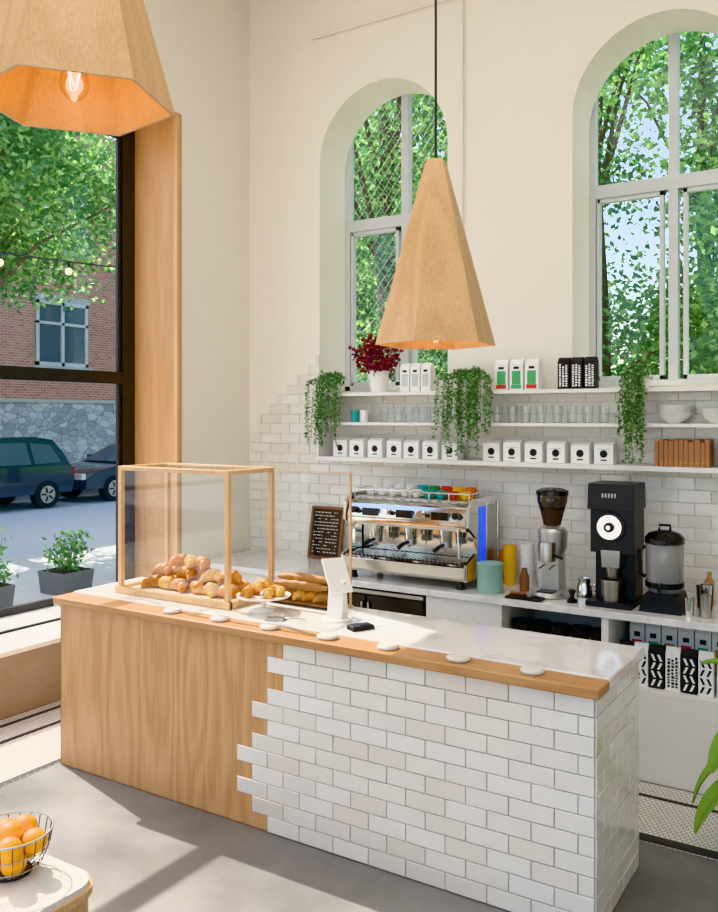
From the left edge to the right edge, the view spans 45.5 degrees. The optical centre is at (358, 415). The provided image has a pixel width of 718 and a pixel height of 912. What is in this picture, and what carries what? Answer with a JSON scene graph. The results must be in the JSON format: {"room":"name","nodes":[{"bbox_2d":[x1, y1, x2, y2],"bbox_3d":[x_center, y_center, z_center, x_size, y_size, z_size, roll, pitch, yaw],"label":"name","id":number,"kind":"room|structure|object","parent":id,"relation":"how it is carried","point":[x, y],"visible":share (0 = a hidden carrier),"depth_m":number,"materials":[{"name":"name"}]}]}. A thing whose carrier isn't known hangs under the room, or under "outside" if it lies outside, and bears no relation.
{"room":"cafe","nodes":[
{"label":"cafe","id":0,"kind":"room"},
{"bbox_2d":[0,251,115,274],"bbox_3d":[-3.363,-0.426,12.470,0.100,4.971,10.595,0,0,32],"label":"string lights","id":1,"kind":"object","parent":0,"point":[68,270],"visible":0.17,"depth_m":11.53,"materials":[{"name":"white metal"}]},
{"bbox_2d":[143,0,248,568],"bbox_3d":[-3.363,-0.800,3.571,0.500,5.600,8.450,0,0,32],"label":"wall","id":2,"kind":"structure","parent":0,"point":[202,46],"depth_m":6.62,"materials":[{"name":"beige paint"}]},
{"bbox_2d":[0,131,134,581],"bbox_3d":[-2.799,-0.320,4.878,0.060,3.740,3.982,0,0,32],"label":"window","id":3,"kind":"structure","parent":2,"relation":"in","point":[124,376],"depth_m":6.46,"materials":[{"name":"black metal"}]},
{"bbox_2d":[135,112,181,577],"bbox_3d":[-2.590,-0.115,4.745,0.475,4.230,4.060,0,0,32],"label":"trim","id":4,"kind":"structure","parent":2,"relation":"attached to","point":[158,146],"depth_m":6.43,"materials":[{"name":"brown wood"}]},
{"bbox_2d":[0,763,717,911],"bbox_3d":[-0.011,2.100,1.669,8.200,0.200,8.810,0,0,32],"label":"floor","id":5,"kind":"structure","parent":0,"point":[140,850],"depth_m":3.80,"materials":[{"name":"concrete"}]},
{"bbox_2d":[0,598,59,719],"bbox_3d":[-3.218,1.750,5.141,0.930,0.500,3.980,0,0,32],"label":"window bench","id":6,"kind":"object","parent":5,"relation":"on","point":[29,632],"visible":0.41,"depth_m":5.92,"materials":[{"name":"light wood"},{"name":"quartz"}]},
{"bbox_2d":[0,700,59,786],"bbox_3d":[-2.445,1.997,4.641,0.890,0.006,3.960,0,0,32],"label":"inlay","id":7,"kind":"object","parent":5,"relation":"on","point":[29,740],"visible":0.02,"depth_m":5.24,"materials":[{"name":"white tile"}]},
{"bbox_2d":[0,853,92,911],"bbox_3d":[-1.309,1.625,2.296,1.015,0.750,0.715,0,0,32],"label":"table","id":8,"kind":"object","parent":5,"relation":"on","point":[55,885],"visible":0.68,"depth_m":2.27,"materials":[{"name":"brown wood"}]},
{"bbox_2d":[0,810,53,882],"bbox_3d":[-0.955,1.190,2.347,0.226,0.116,0.226,0,0,32],"label":"fruit bowl","id":9,"kind":"object","parent":8,"relation":"on","point":[49,832],"visible":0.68,"depth_m":2.32,"materials":[{"name":"black metal"}]},
{"bbox_2d":[0,814,47,875],"bbox_3d":[-0.953,1.174,2.354,0.185,0.126,0.175,0,0,32],"label":"oranges","id":10,"kind":"object","parent":9,"relation":"in","point":[22,830],"visible":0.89,"depth_m":2.32,"materials":[{"name":"orange food"}]},
{"bbox_2d":[53,577,643,911],"bbox_3d":[-0.243,1.514,4.360,3.145,0.972,0.685,0,0,32],"label":"counter","id":11,"kind":"object","parent":5,"relation":"on","point":[483,779],"depth_m":3.82,"materials":[{"name":"tile"}]},
{"bbox_2d":[163,607,181,613],"bbox_3d":[-0.983,1.023,4.513,0.098,0.022,0.098,0,0,32],"label":"marker","id":12,"kind":"object","parent":11,"relation":"on","point":[169,610],"visible":1,"depth_m":4.49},
{"bbox_2d":[115,463,274,609],"bbox_3d":[-0.942,0.659,4.934,0.864,0.737,0.424,0,0,32],"label":"display case","id":13,"kind":"object","parent":11,"relation":"on","point":[128,588],"visible":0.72,"depth_m":4.86,"materials":[{"name":"brown wood"}]},
{"bbox_2d":[134,554,252,600],"bbox_3d":[-0.944,0.911,4.930,0.740,0.209,0.330,0,0,32],"label":"pastries","id":14,"kind":"object","parent":13,"relation":"in","point":[203,582],"visible":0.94,"depth_m":4.88,"materials":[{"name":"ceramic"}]},
{"bbox_2d":[210,614,229,621],"bbox_3d":[-0.704,1.023,4.337,0.103,0.022,0.098,0,0,32],"label":"marker","id":15,"kind":"object","parent":11,"relation":"on","point":[220,617],"visible":1,"depth_m":4.31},
{"bbox_2d":[236,578,290,613],"bbox_3d":[-0.504,0.944,4.522,0.290,0.168,0.290,0,0,32],"label":"cake stand","id":16,"kind":"object","parent":11,"relation":"on","point":[263,591],"visible":1,"depth_m":4.47,"materials":[{"name":"white ceramic"}]},
{"bbox_2d":[260,622,279,630],"bbox_3d":[-0.433,1.023,4.166,0.098,0.022,0.098,0,0,32],"label":"marker","id":17,"kind":"object","parent":11,"relation":"on","point":[270,626],"visible":1,"depth_m":4.14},
{"bbox_2d":[265,616,305,621],"bbox_3d":[-0.365,1.018,4.306,0.210,0.019,0.060,0,0,15],"label":"tongs","id":18,"kind":"object","parent":11,"relation":"on","point":[269,618],"visible":1,"depth_m":4.30,"materials":[{"name":"metal"}]},
{"bbox_2d":[270,572,328,607],"bbox_3d":[-0.285,0.942,4.663,0.460,0.171,0.113,0,0,32],"label":"bread","id":19,"kind":"object","parent":11,"relation":"on","point":[305,589],"visible":0.73,"depth_m":4.63,"materials":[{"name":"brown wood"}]},
{"bbox_2d":[277,470,353,607],"bbox_3d":[-0.251,0.666,4.726,0.510,0.724,0.022,0,0,32],"label":"sneeze guard","id":20,"kind":"object","parent":11,"relation":"on","point":[350,605],"visible":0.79,"depth_m":4.59,"materials":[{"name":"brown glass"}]},
{"bbox_2d":[317,632,338,640],"bbox_3d":[-0.145,1.023,3.985,0.103,0.022,0.098,0,0,32],"label":"pebble","id":21,"kind":"object","parent":11,"relation":"on","point":[326,636],"visible":1,"depth_m":3.96,"materials":[{"name":"white stone"}]},
{"bbox_2d":[321,557,352,622],"bbox_3d":[-0.108,0.877,4.325,0.155,0.300,0.155,0,0,-22],"label":"tablet stand","id":22,"kind":"object","parent":11,"relation":"on","point":[335,569],"visible":1,"depth_m":4.31,"materials":[{"name":"white paint"}]},
{"bbox_2d":[346,622,374,631],"bbox_3d":[0.008,1.016,4.134,0.120,0.024,0.070,0,0,-29],"label":"card reader","id":23,"kind":"object","parent":11,"relation":"on","point":[355,627],"visible":1,"depth_m":4.11,"materials":[{"name":"black plastic"}]},
{"bbox_2d":[377,641,398,650],"bbox_3d":[0.129,1.023,3.812,0.098,0.022,0.098,0,0,32],"label":"marker","id":24,"kind":"object","parent":11,"relation":"on","point":[385,646],"visible":1,"depth_m":3.78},
{"bbox_2d":[446,653,470,662],"bbox_3d":[0.421,1.023,3.627,0.103,0.022,0.098,0,0,32],"label":"marker","id":25,"kind":"object","parent":11,"relation":"on","point":[452,657],"visible":1,"depth_m":3.60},
{"bbox_2d":[520,665,544,675],"bbox_3d":[0.698,1.023,3.452,0.098,0.022,0.098,0,0,32],"label":"marker","id":26,"kind":"object","parent":11,"relation":"on","point":[532,670],"visible":1,"depth_m":3.43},
{"bbox_2d":[196,550,717,793],"bbox_3d":[2.059,1.545,4.743,7.380,0.910,0.660,0,0,32],"label":"countertop","id":27,"kind":"structure","parent":5,"relation":"on","point":[677,730],"depth_m":4.83,"materials":[{"name":"stone"}]},
{"bbox_2d":[307,505,344,558],"bbox_3d":[-0.249,0.891,6.537,0.300,0.397,0.089,0,0,32],"label":"chalkboard","id":28,"kind":"object","parent":27,"relation":"on","point":[326,532],"visible":1,"depth_m":6.52,"materials":[{"name":"brown wood"}]},
{"bbox_2d":[327,586,425,616],"bbox_3d":[0.174,1.317,5.849,0.870,0.355,0.522,0,0,32],"label":"fridge","id":29,"kind":"object","parent":27,"relation":"on","point":[398,602],"visible":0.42,"depth_m":5.56,"materials":[{"name":"metal"}]},
{"bbox_2d":[341,486,497,589],"bbox_3d":[0.396,0.792,5.753,0.945,0.595,0.518,0,0,32],"label":"espresso machine","id":30,"kind":"object","parent":27,"relation":"on","point":[446,538],"visible":0.9,"depth_m":5.62,"materials":[{"name":"silver metal"}]},
{"bbox_2d":[366,483,478,499],"bbox_3d":[0.421,0.509,5.801,0.831,0.070,0.191,0,0,32],"label":"cups","id":31,"kind":"object","parent":30,"relation":"on","point":[388,486],"visible":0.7,"depth_m":5.77,"materials":[{"name":"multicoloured ceramic"}]},
{"bbox_2d":[477,560,502,593],"bbox_3d":[0.813,0.998,5.317,0.164,0.183,0.164,0,0,32],"label":"canister","id":32,"kind":"object","parent":27,"relation":"on","point":[489,572],"visible":1,"depth_m":5.25,"materials":[{"name":"green ceramic"}]},
{"bbox_2d":[499,542,541,586],"bbox_3d":[1.055,0.953,5.542,0.357,0.272,0.189,0,0,32],"label":"paper cups","id":33,"kind":"object","parent":27,"relation":"on","point":[508,556],"visible":0.77,"depth_m":5.49,"materials":[{"name":"yellow paper"}]},
{"bbox_2d":[520,568,528,591],"bbox_3d":[1.032,1.019,5.344,0.060,0.140,0.059,0,0,32],"label":"bottle","id":34,"kind":"object","parent":27,"relation":"on","point":[524,576],"visible":0.97,"depth_m":5.32,"materials":[{"name":"brown glass"}]},
{"bbox_2d":[505,591,544,601],"bbox_3d":[0.991,1.067,5.110,0.220,0.044,0.100,0,0,32],"label":"mat","id":35,"kind":"object","parent":27,"relation":"on","point":[528,595],"visible":1,"depth_m":5.08,"materials":[{"name":"rubber"}]},
{"bbox_2d":[533,487,569,599],"bbox_3d":[1.167,0.761,5.200,0.222,0.655,0.274,0,0,32],"label":"coffee grinder","id":36,"kind":"object","parent":27,"relation":"on","point":[552,501],"visible":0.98,"depth_m":5.16,"materials":[{"name":"metal"}]},
{"bbox_2d":[512,617,600,640],"bbox_3d":[1.201,1.369,5.107,0.600,0.261,0.140,0,0,32],"label":"stacked cups","id":37,"kind":"object","parent":27,"relation":"on","point":[582,631],"visible":0.18,"depth_m":5.10,"materials":[{"name":"black ceramic"}]},
{"bbox_2d":[567,589,577,602],"bbox_3d":[1.246,1.049,5.008,0.064,0.080,0.063,0,0,32],"label":"coffee tamper","id":38,"kind":"object","parent":27,"relation":"on","point":[571,599],"visible":1,"depth_m":4.99,"materials":[{"name":"black metal"}]},
{"bbox_2d":[576,577,595,597],"bbox_3d":[1.363,1.034,5.166,0.100,0.110,0.113,0,0,-20],"label":"milk pitcher","id":39,"kind":"object","parent":27,"relation":"on","point":[584,586],"visible":0.94,"depth_m":5.14,"materials":[{"name":"silver metal"}]},
{"bbox_2d":[585,480,645,610],"bbox_3d":[1.498,0.739,4.997,0.270,0.700,0.330,0,0,32],"label":"coffee grinder","id":40,"kind":"object","parent":27,"relation":"on","point":[616,508],"visible":1,"depth_m":4.92,"materials":[{"name":"black metal"}]},
{"bbox_2d":[637,523,687,615],"bbox_3d":[1.702,0.848,4.827,0.263,0.482,0.260,0,0,32],"label":"coffee brewer","id":41,"kind":"object","parent":27,"relation":"on","point":[664,575],"visible":1,"depth_m":4.74,"materials":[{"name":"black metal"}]},
{"bbox_2d":[619,639,714,697],"bbox_3d":[1.688,1.381,4.716,0.501,0.235,0.062,0,0,32],"label":"coffee bags","id":42,"kind":"object","parent":27,"relation":"on","point":[671,668],"visible":0.65,"depth_m":4.66,"materials":[{"name":"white paper"}]},
{"bbox_2d":[630,621,717,698],"bbox_3d":[1.998,1.334,4.651,1.074,0.330,0.282,0,0,32],"label":"coffee bags","id":43,"kind":"object","parent":27,"relation":"on","point":[698,640],"visible":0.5,"depth_m":4.85,"materials":[{"name":"white paper"},{"name":"black printed paper"}]},
{"bbox_2d":[684,597,694,616],"bbox_3d":[1.795,1.039,4.661,0.056,0.100,0.055,0,0,32],"label":"shaker","id":44,"kind":"object","parent":27,"relation":"on","point":[688,601],"visible":1,"depth_m":4.64,"materials":[{"name":"silver metal"}]},
{"bbox_2d":[696,584,699,608],"bbox_3d":[1.940,1.024,4.854,0.060,0.130,0.059,0,0,32],"label":"shaker","id":45,"kind":"object","parent":27,"relation":"on","point":[697,585],"visible":0.28,"depth_m":4.84,"materials":[{"name":"metal"}]},
{"bbox_2d":[699,594,711,618],"bbox_3d":[1.873,1.029,4.636,0.068,0.120,0.067,0,0,32],"label":"shaker","id":46,"kind":"object","parent":27,"relation":"on","point":[705,600],"visible":1,"depth_m":4.61,"materials":[{"name":"metal"}]},
{"bbox_2d":[700,583,713,614],"bbox_3d":[1.918,1.009,4.726,0.072,0.160,0.071,0,0,32],"label":"shaker","id":47,"kind":"object","parent":27,"relation":"on","point":[705,588],"visible":0.43,"depth_m":4.70,"materials":[{"name":"silver metal"}]},
{"bbox_2d":[704,571,713,605],"bbox_3d":[2.021,0.994,4.944,0.056,0.190,0.055,0,0,32],"label":"syrup bottle","id":48,"kind":"object","parent":27,"relation":"on","point":[708,579],"visible":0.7,"depth_m":4.93,"materials":[{"name":"glass"}]},
{"bbox_2d":[638,781,717,860],"bbox_3d":[1.931,1.997,4.043,7.050,0.006,0.660,0,0,32],"label":"floor tile border","id":49,"kind":"object","parent":5,"relation":"on","point":[666,815],"visible":0.02,"depth_m":4.22,"materials":[{"name":"white mosaic tile"},{"name":"black mosaic tile"}]},
{"bbox_2d":[692,658,717,834],"bbox_3d":[1.922,1.543,3.718,0.904,0.900,0.742,0,0,32],"label":"banana plant","id":50,"kind":"object","parent":49,"relation":"on","point":[709,800],"visible":1,"depth_m":3.81,"materials":[{"name":"green plant"}]},
{"bbox_2d":[249,0,717,594],"bbox_3d":[2.244,-0.800,5.241,8.200,5.600,0.360,0,0,32],"label":"wall","id":51,"kind":"structure","parent":0,"point":[535,72],"depth_m":5.98,"materials":[{"name":"beige paint"}]},
{"bbox_2d":[310,0,462,222],"bbox_3d":[0.175,-2.425,6.311,1.300,2.250,0.020,0,0,32],"label":"conduit","id":52,"kind":"object","parent":51,"relation":"attached to","point":[439,1],"visible":0.74,"depth_m":5.96,"materials":[{"name":"white metal"}]},
{"bbox_2d":[345,94,447,390],"bbox_3d":[0.377,-1.360,6.686,1.200,2.480,0.089,0,0,32],"label":"window","id":53,"kind":"structure","parent":51,"relation":"in","point":[398,224],"depth_m":6.85,"materials":[{"name":"paint"}]},
{"bbox_2d":[354,95,447,381],"bbox_3d":[0.422,-1.350,6.758,1.180,2.341,0.020,0,0,32],"label":"window grille","id":54,"kind":"object","parent":53,"relation":"attached to","point":[424,95],"visible":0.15,"depth_m":6.90,"materials":[{"name":"paint"}]},
{"bbox_2d":[249,355,717,599],"bbox_3d":[2.230,0.332,5.031,7.397,1.614,0.009,0,0,32],"label":"tile backsplash","id":55,"kind":"structure","parent":51,"relation":"attached to","point":[278,418],"depth_m":5.78,"materials":[{"name":"white tile"}]},
{"bbox_2d":[316,455,717,473],"bbox_3d":[2.305,0.315,4.860,6.090,0.030,0.200,0,0,32],"label":"wall shelf","id":56,"kind":"object","parent":51,"relation":"attached to","point":[476,462],"visible":1,"depth_m":5.50,"materials":[{"name":"white paint"}]},
{"bbox_2d":[316,397,332,455],"bbox_3d":[-0.259,0.077,6.484,0.020,0.443,0.190,0,0,32],"label":"end panel","id":57,"kind":"object","parent":56,"relation":"on","point":[326,449],"visible":0.54,"depth_m":6.49,"materials":[{"name":"white paint"}]},
{"bbox_2d":[333,437,617,464],"bbox_3d":[0.711,0.228,5.859,2.068,0.142,0.128,0,0,32],"label":"boxes","id":58,"kind":"object","parent":56,"relation":"on","point":[601,452],"visible":0.94,"depth_m":5.69,"materials":[{"name":"white cardboard"}]},
{"bbox_2d":[654,439,713,467],"bbox_3d":[1.931,0.220,5.095,0.308,0.159,0.142,0,0,32],"label":"books","id":59,"kind":"object","parent":56,"relation":"on","point":[671,453],"visible":1,"depth_m":5.04,"materials":[{"name":"paper"}]},
{"bbox_2d":[316,386,717,396],"bbox_3d":[2.305,-0.158,4.860,6.090,0.025,0.200,0,0,32],"label":"wall shelf","id":60,"kind":"object","parent":51,"relation":"attached to","point":[706,388],"visible":0.82,"depth_m":5.48,"materials":[{"name":"white paint"}]},
{"bbox_2d":[304,370,346,446],"bbox_3d":[-0.221,-0.062,6.380,0.308,0.579,0.289,0,0,32],"label":"trailing potted plant","id":61,"kind":"object","parent":60,"relation":"on","point":[333,384],"visible":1,"depth_m":6.32,"materials":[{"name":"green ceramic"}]},
{"bbox_2d":[348,333,403,391],"bbox_3d":[0.102,-0.388,6.195,0.392,0.434,0.263,0,0,32],"label":"potted plant","id":62,"kind":"object","parent":60,"relation":"on","point":[378,378],"visible":0.94,"depth_m":6.17,"materials":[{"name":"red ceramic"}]},
{"bbox_2d":[400,363,434,391],"bbox_3d":[0.411,-0.271,6.028,0.241,0.200,0.076,0,0,32],"label":"cartons","id":63,"kind":"object","parent":60,"relation":"on","point":[414,377],"visible":0.98,"depth_m":5.99,"materials":[{"name":"white cardboard"}]},
{"bbox_2d":[431,365,493,455],"bbox_3d":[0.734,-0.037,5.780,0.440,0.618,0.295,0,0,32],"label":"trailing potted plant","id":64,"kind":"object","parent":60,"relation":"on","point":[471,378],"visible":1,"depth_m":5.71,"materials":[{"name":"green plant"}]},
{"bbox_2d":[495,359,541,389],"bbox_3d":[1.044,-0.271,5.624,0.302,0.200,0.073,0,0,32],"label":"cartons","id":65,"kind":"object","parent":60,"relation":"on","point":[518,374],"visible":0.96,"depth_m":5.59,"materials":[{"name":"white cardboard"}]},
{"bbox_2d":[558,356,598,388],"bbox_3d":[1.383,-0.271,5.412,0.242,0.200,0.072,0,0,32],"label":"coffee bags","id":66,"kind":"object","parent":60,"relation":"on","point":[576,372],"visible":0.98,"depth_m":5.38,"materials":[{"name":"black paper"}]},
{"bbox_2d":[615,359,657,463],"bbox_3d":[1.683,-0.029,5.184,0.208,0.633,0.269,0,0,32],"label":"trailing potted plant","id":67,"kind":"object","parent":60,"relation":"on","point":[640,377],"visible":1,"depth_m":5.12,"materials":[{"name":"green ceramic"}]},
{"bbox_2d":[319,422,717,427],"bbox_3d":[2.305,0.056,4.860,6.090,0.022,0.200,0,0,32],"label":"wall shelf","id":68,"kind":"object","parent":51,"relation":"attached to","point":[688,425],"visible":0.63,"depth_m":5.44,"materials":[{"name":"white paint"}]},
{"bbox_2d":[351,410,368,421],"bbox_3d":[0.004,-0.001,6.265,0.146,0.090,0.065,0,0,32],"label":"tins","id":69,"kind":"object","parent":68,"relation":"on","point":[354,413],"visible":0.94,"depth_m":6.23,"materials":[{"name":"teal metal"}]},
{"bbox_2d":[657,405,691,422],"bbox_3d":[1.881,-0.011,5.116,0.200,0.109,0.200,0,0,32],"label":"bowls","id":70,"kind":"object","parent":68,"relation":"on","point":[668,413],"visible":1,"depth_m":5.04,"materials":[{"name":"white ceramic"}]},
{"bbox_2d":[700,408,717,423],"bbox_3d":[2.084,0.001,4.988,0.180,0.087,0.180,0,0,32],"label":"bowls","id":71,"kind":"object","parent":68,"relation":"on","point":[711,415],"visible":1,"depth_m":4.94,"materials":[{"name":"white ceramic"}]},
{"bbox_2d":[589,33,717,385],"bbox_3d":[2.068,-1.360,5.619,1.200,2.480,0.089,0,0,32],"label":"window","id":72,"kind":"structure","parent":51,"relation":"in","point":[675,182],"depth_m":5.61,"materials":[{"name":"paint"}]},
{"bbox_3d":[-0.058,-3.700,1.781,8.400,0.200,8.950,0,0,32],"label":"ceiling","id":73,"kind":"structure","parent":0,"visible":0},
{"bbox_2d":[0,0,175,135],"bbox_3d":[-0.840,-2.260,2.529,0.584,2.680,0.547,0,0,32],"label":"pendant lamp","id":74,"kind":"object","parent":73,"relation":"hanging from","point":[86,66],"visible":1,"depth_m":2.46,"materials":[{"name":"brown wood"}]},
{"bbox_2d":[375,0,495,349],"bbox_3d":[0.358,-1.965,3.996,0.528,3.270,0.564,0,0,32],"label":"pendant lamp","id":75,"kind":"object","parent":73,"relation":"hanging from","point":[435,300],"visible":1,"depth_m":3.87,"materials":[{"name":"brown wood"}]},
{"label":"outside","id":76,"kind":"structure","parent":0,"visible":0},
{"bbox_3d":[25.502,2.140,16.985,35.000,0.120,44.050,0,0,32],"label":"lawn","id":77,"kind":"structure","parent":76,"visible":0},
{"bbox_2d":[359,32,717,378],"bbox_3d":[3.326,-3.757,12.880,6.999,11.645,8.070,0,0,-30],"label":"tree","id":78,"kind":"object","parent":77,"relation":"on","point":[607,167],"visible":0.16,"depth_m":11.68,"materials":[{"name":"green plant"}]},
{"bbox_2d":[602,31,717,375],"bbox_3d":[7.450,-4.769,17.654,9.306,13.668,9.437,0,0,29],"label":"tree","id":79,"kind":"object","parent":77,"relation":"on","point":[707,84],"visible":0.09,"depth_m":17.17,"materials":[{"name":"green plant"}]},
{"bbox_2d":[602,31,717,375],"bbox_3d":[5.978,-3.861,10.646,6.994,11.854,7.378,0,0,-16],"label":"tree","id":80,"kind":"object","parent":77,"relation":"on","point":[698,343],"visible":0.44,"depth_m":10.93,"materials":[{"name":"green plant"}]},
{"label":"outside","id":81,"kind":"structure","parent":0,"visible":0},
{"bbox_2d":[0,489,115,719],"bbox_3d":[-3.156,2.130,19.730,16.400,0.140,70.000,0,0,32],"label":"sidewalk","id":82,"kind":"structure","parent":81,"point":[102,559],"depth_m":11.65,"materials":[{"name":"concrete"}]},
{"bbox_2d":[0,526,18,608],"bbox_3d":[-3.939,1.632,9.129,0.616,0.853,0.583,0,0,32],"label":"potted shrub","id":83,"kind":"object","parent":82,"relation":"on","point":[7,590],"visible":0.99,"depth_m":9.09,"materials":[{"name":"green plant"}]},
{"bbox_2d":[0,113,115,313],"bbox_3d":[-6.211,-2.070,14.296,7.628,8.279,8.057,0,0,-24],"label":"tree","id":84,"kind":"object","parent":82,"relation":"on","point":[28,155],"visible":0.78,"depth_m":13.90,"materials":[{"name":"green plant"}]},
{"bbox_2d":[38,528,94,595],"bbox_3d":[-3.417,1.688,10.023,0.655,0.742,0.632,0,0,32],"label":"potted shrub","id":85,"kind":"object","parent":82,"relation":"on","point":[70,578],"visible":1,"depth_m":9.92,"materials":[{"name":"green plant"}]},
{"bbox_2d":[354,102,414,346],"bbox_3d":[-0.056,-4.068,26.234,9.230,12.267,8.385,0,0,0],"label":"tree","id":86,"kind":"object","parent":82,"relation":"on","point":[363,304],"visible":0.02,"depth_m":24.52,"materials":[{"name":"green plant"}]},
{"bbox_2d":[354,96,627,381],"bbox_3d":[0.821,-3.707,13.882,7.641,11.546,7.310,0,0,-39],"label":"tree","id":87,"kind":"object","parent":82,"relation":"on","point":[380,277],"visible":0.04,"depth_m":13.54,"materials":[{"name":"green plant"}]},
{"bbox_2d":[354,94,631,381],"bbox_3d":[2.109,-4.990,20.687,10.102,14.111,8.855,0,0,-16],"label":"tree","id":88,"kind":"object","parent":82,"relation":"on","point":[393,101],"visible":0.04,"depth_m":19.71,"materials":[{"name":"green plant"}]},
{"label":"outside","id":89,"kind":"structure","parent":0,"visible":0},
{"bbox_2d":[0,494,115,558],"bbox_3d":[-11.020,2.300,24.694,35.000,0.200,70.000,0,0,32],"label":"street","id":90,"kind":"structure","parent":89,"point":[26,523],"depth_m":17.70,"materials":[{"name":"grey asphalt"}]},
{"bbox_2d":[0,436,73,507],"bbox_3d":[-9.037,1.350,19.593,2.100,1.700,4.770,0,0,32],"label":"parked car","id":91,"kind":"object","parent":90,"relation":"on","point":[36,467],"visible":1,"depth_m":20.26,"materials":[{"name":"paint"}]},
{"bbox_2d":[59,443,115,500],"bbox_3d":[-6.387,1.480,23.792,2.100,1.440,4.640,0,0,32],"label":"parked car","id":92,"kind":"object","parent":90,"relation":"on","point":[98,470],"visible":0.2,"depth_m":22.11,"materials":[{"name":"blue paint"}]},
{"bbox_2d":[0,129,446,463],"bbox_3d":[-10.635,-3.400,30.363,7.600,11.200,50.000,0,0,32],"label":"brick building","id":93,"kind":"structure","parent":90,"relation":"on","point":[80,418],"depth_m":26.18,"materials":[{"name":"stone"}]}
]}

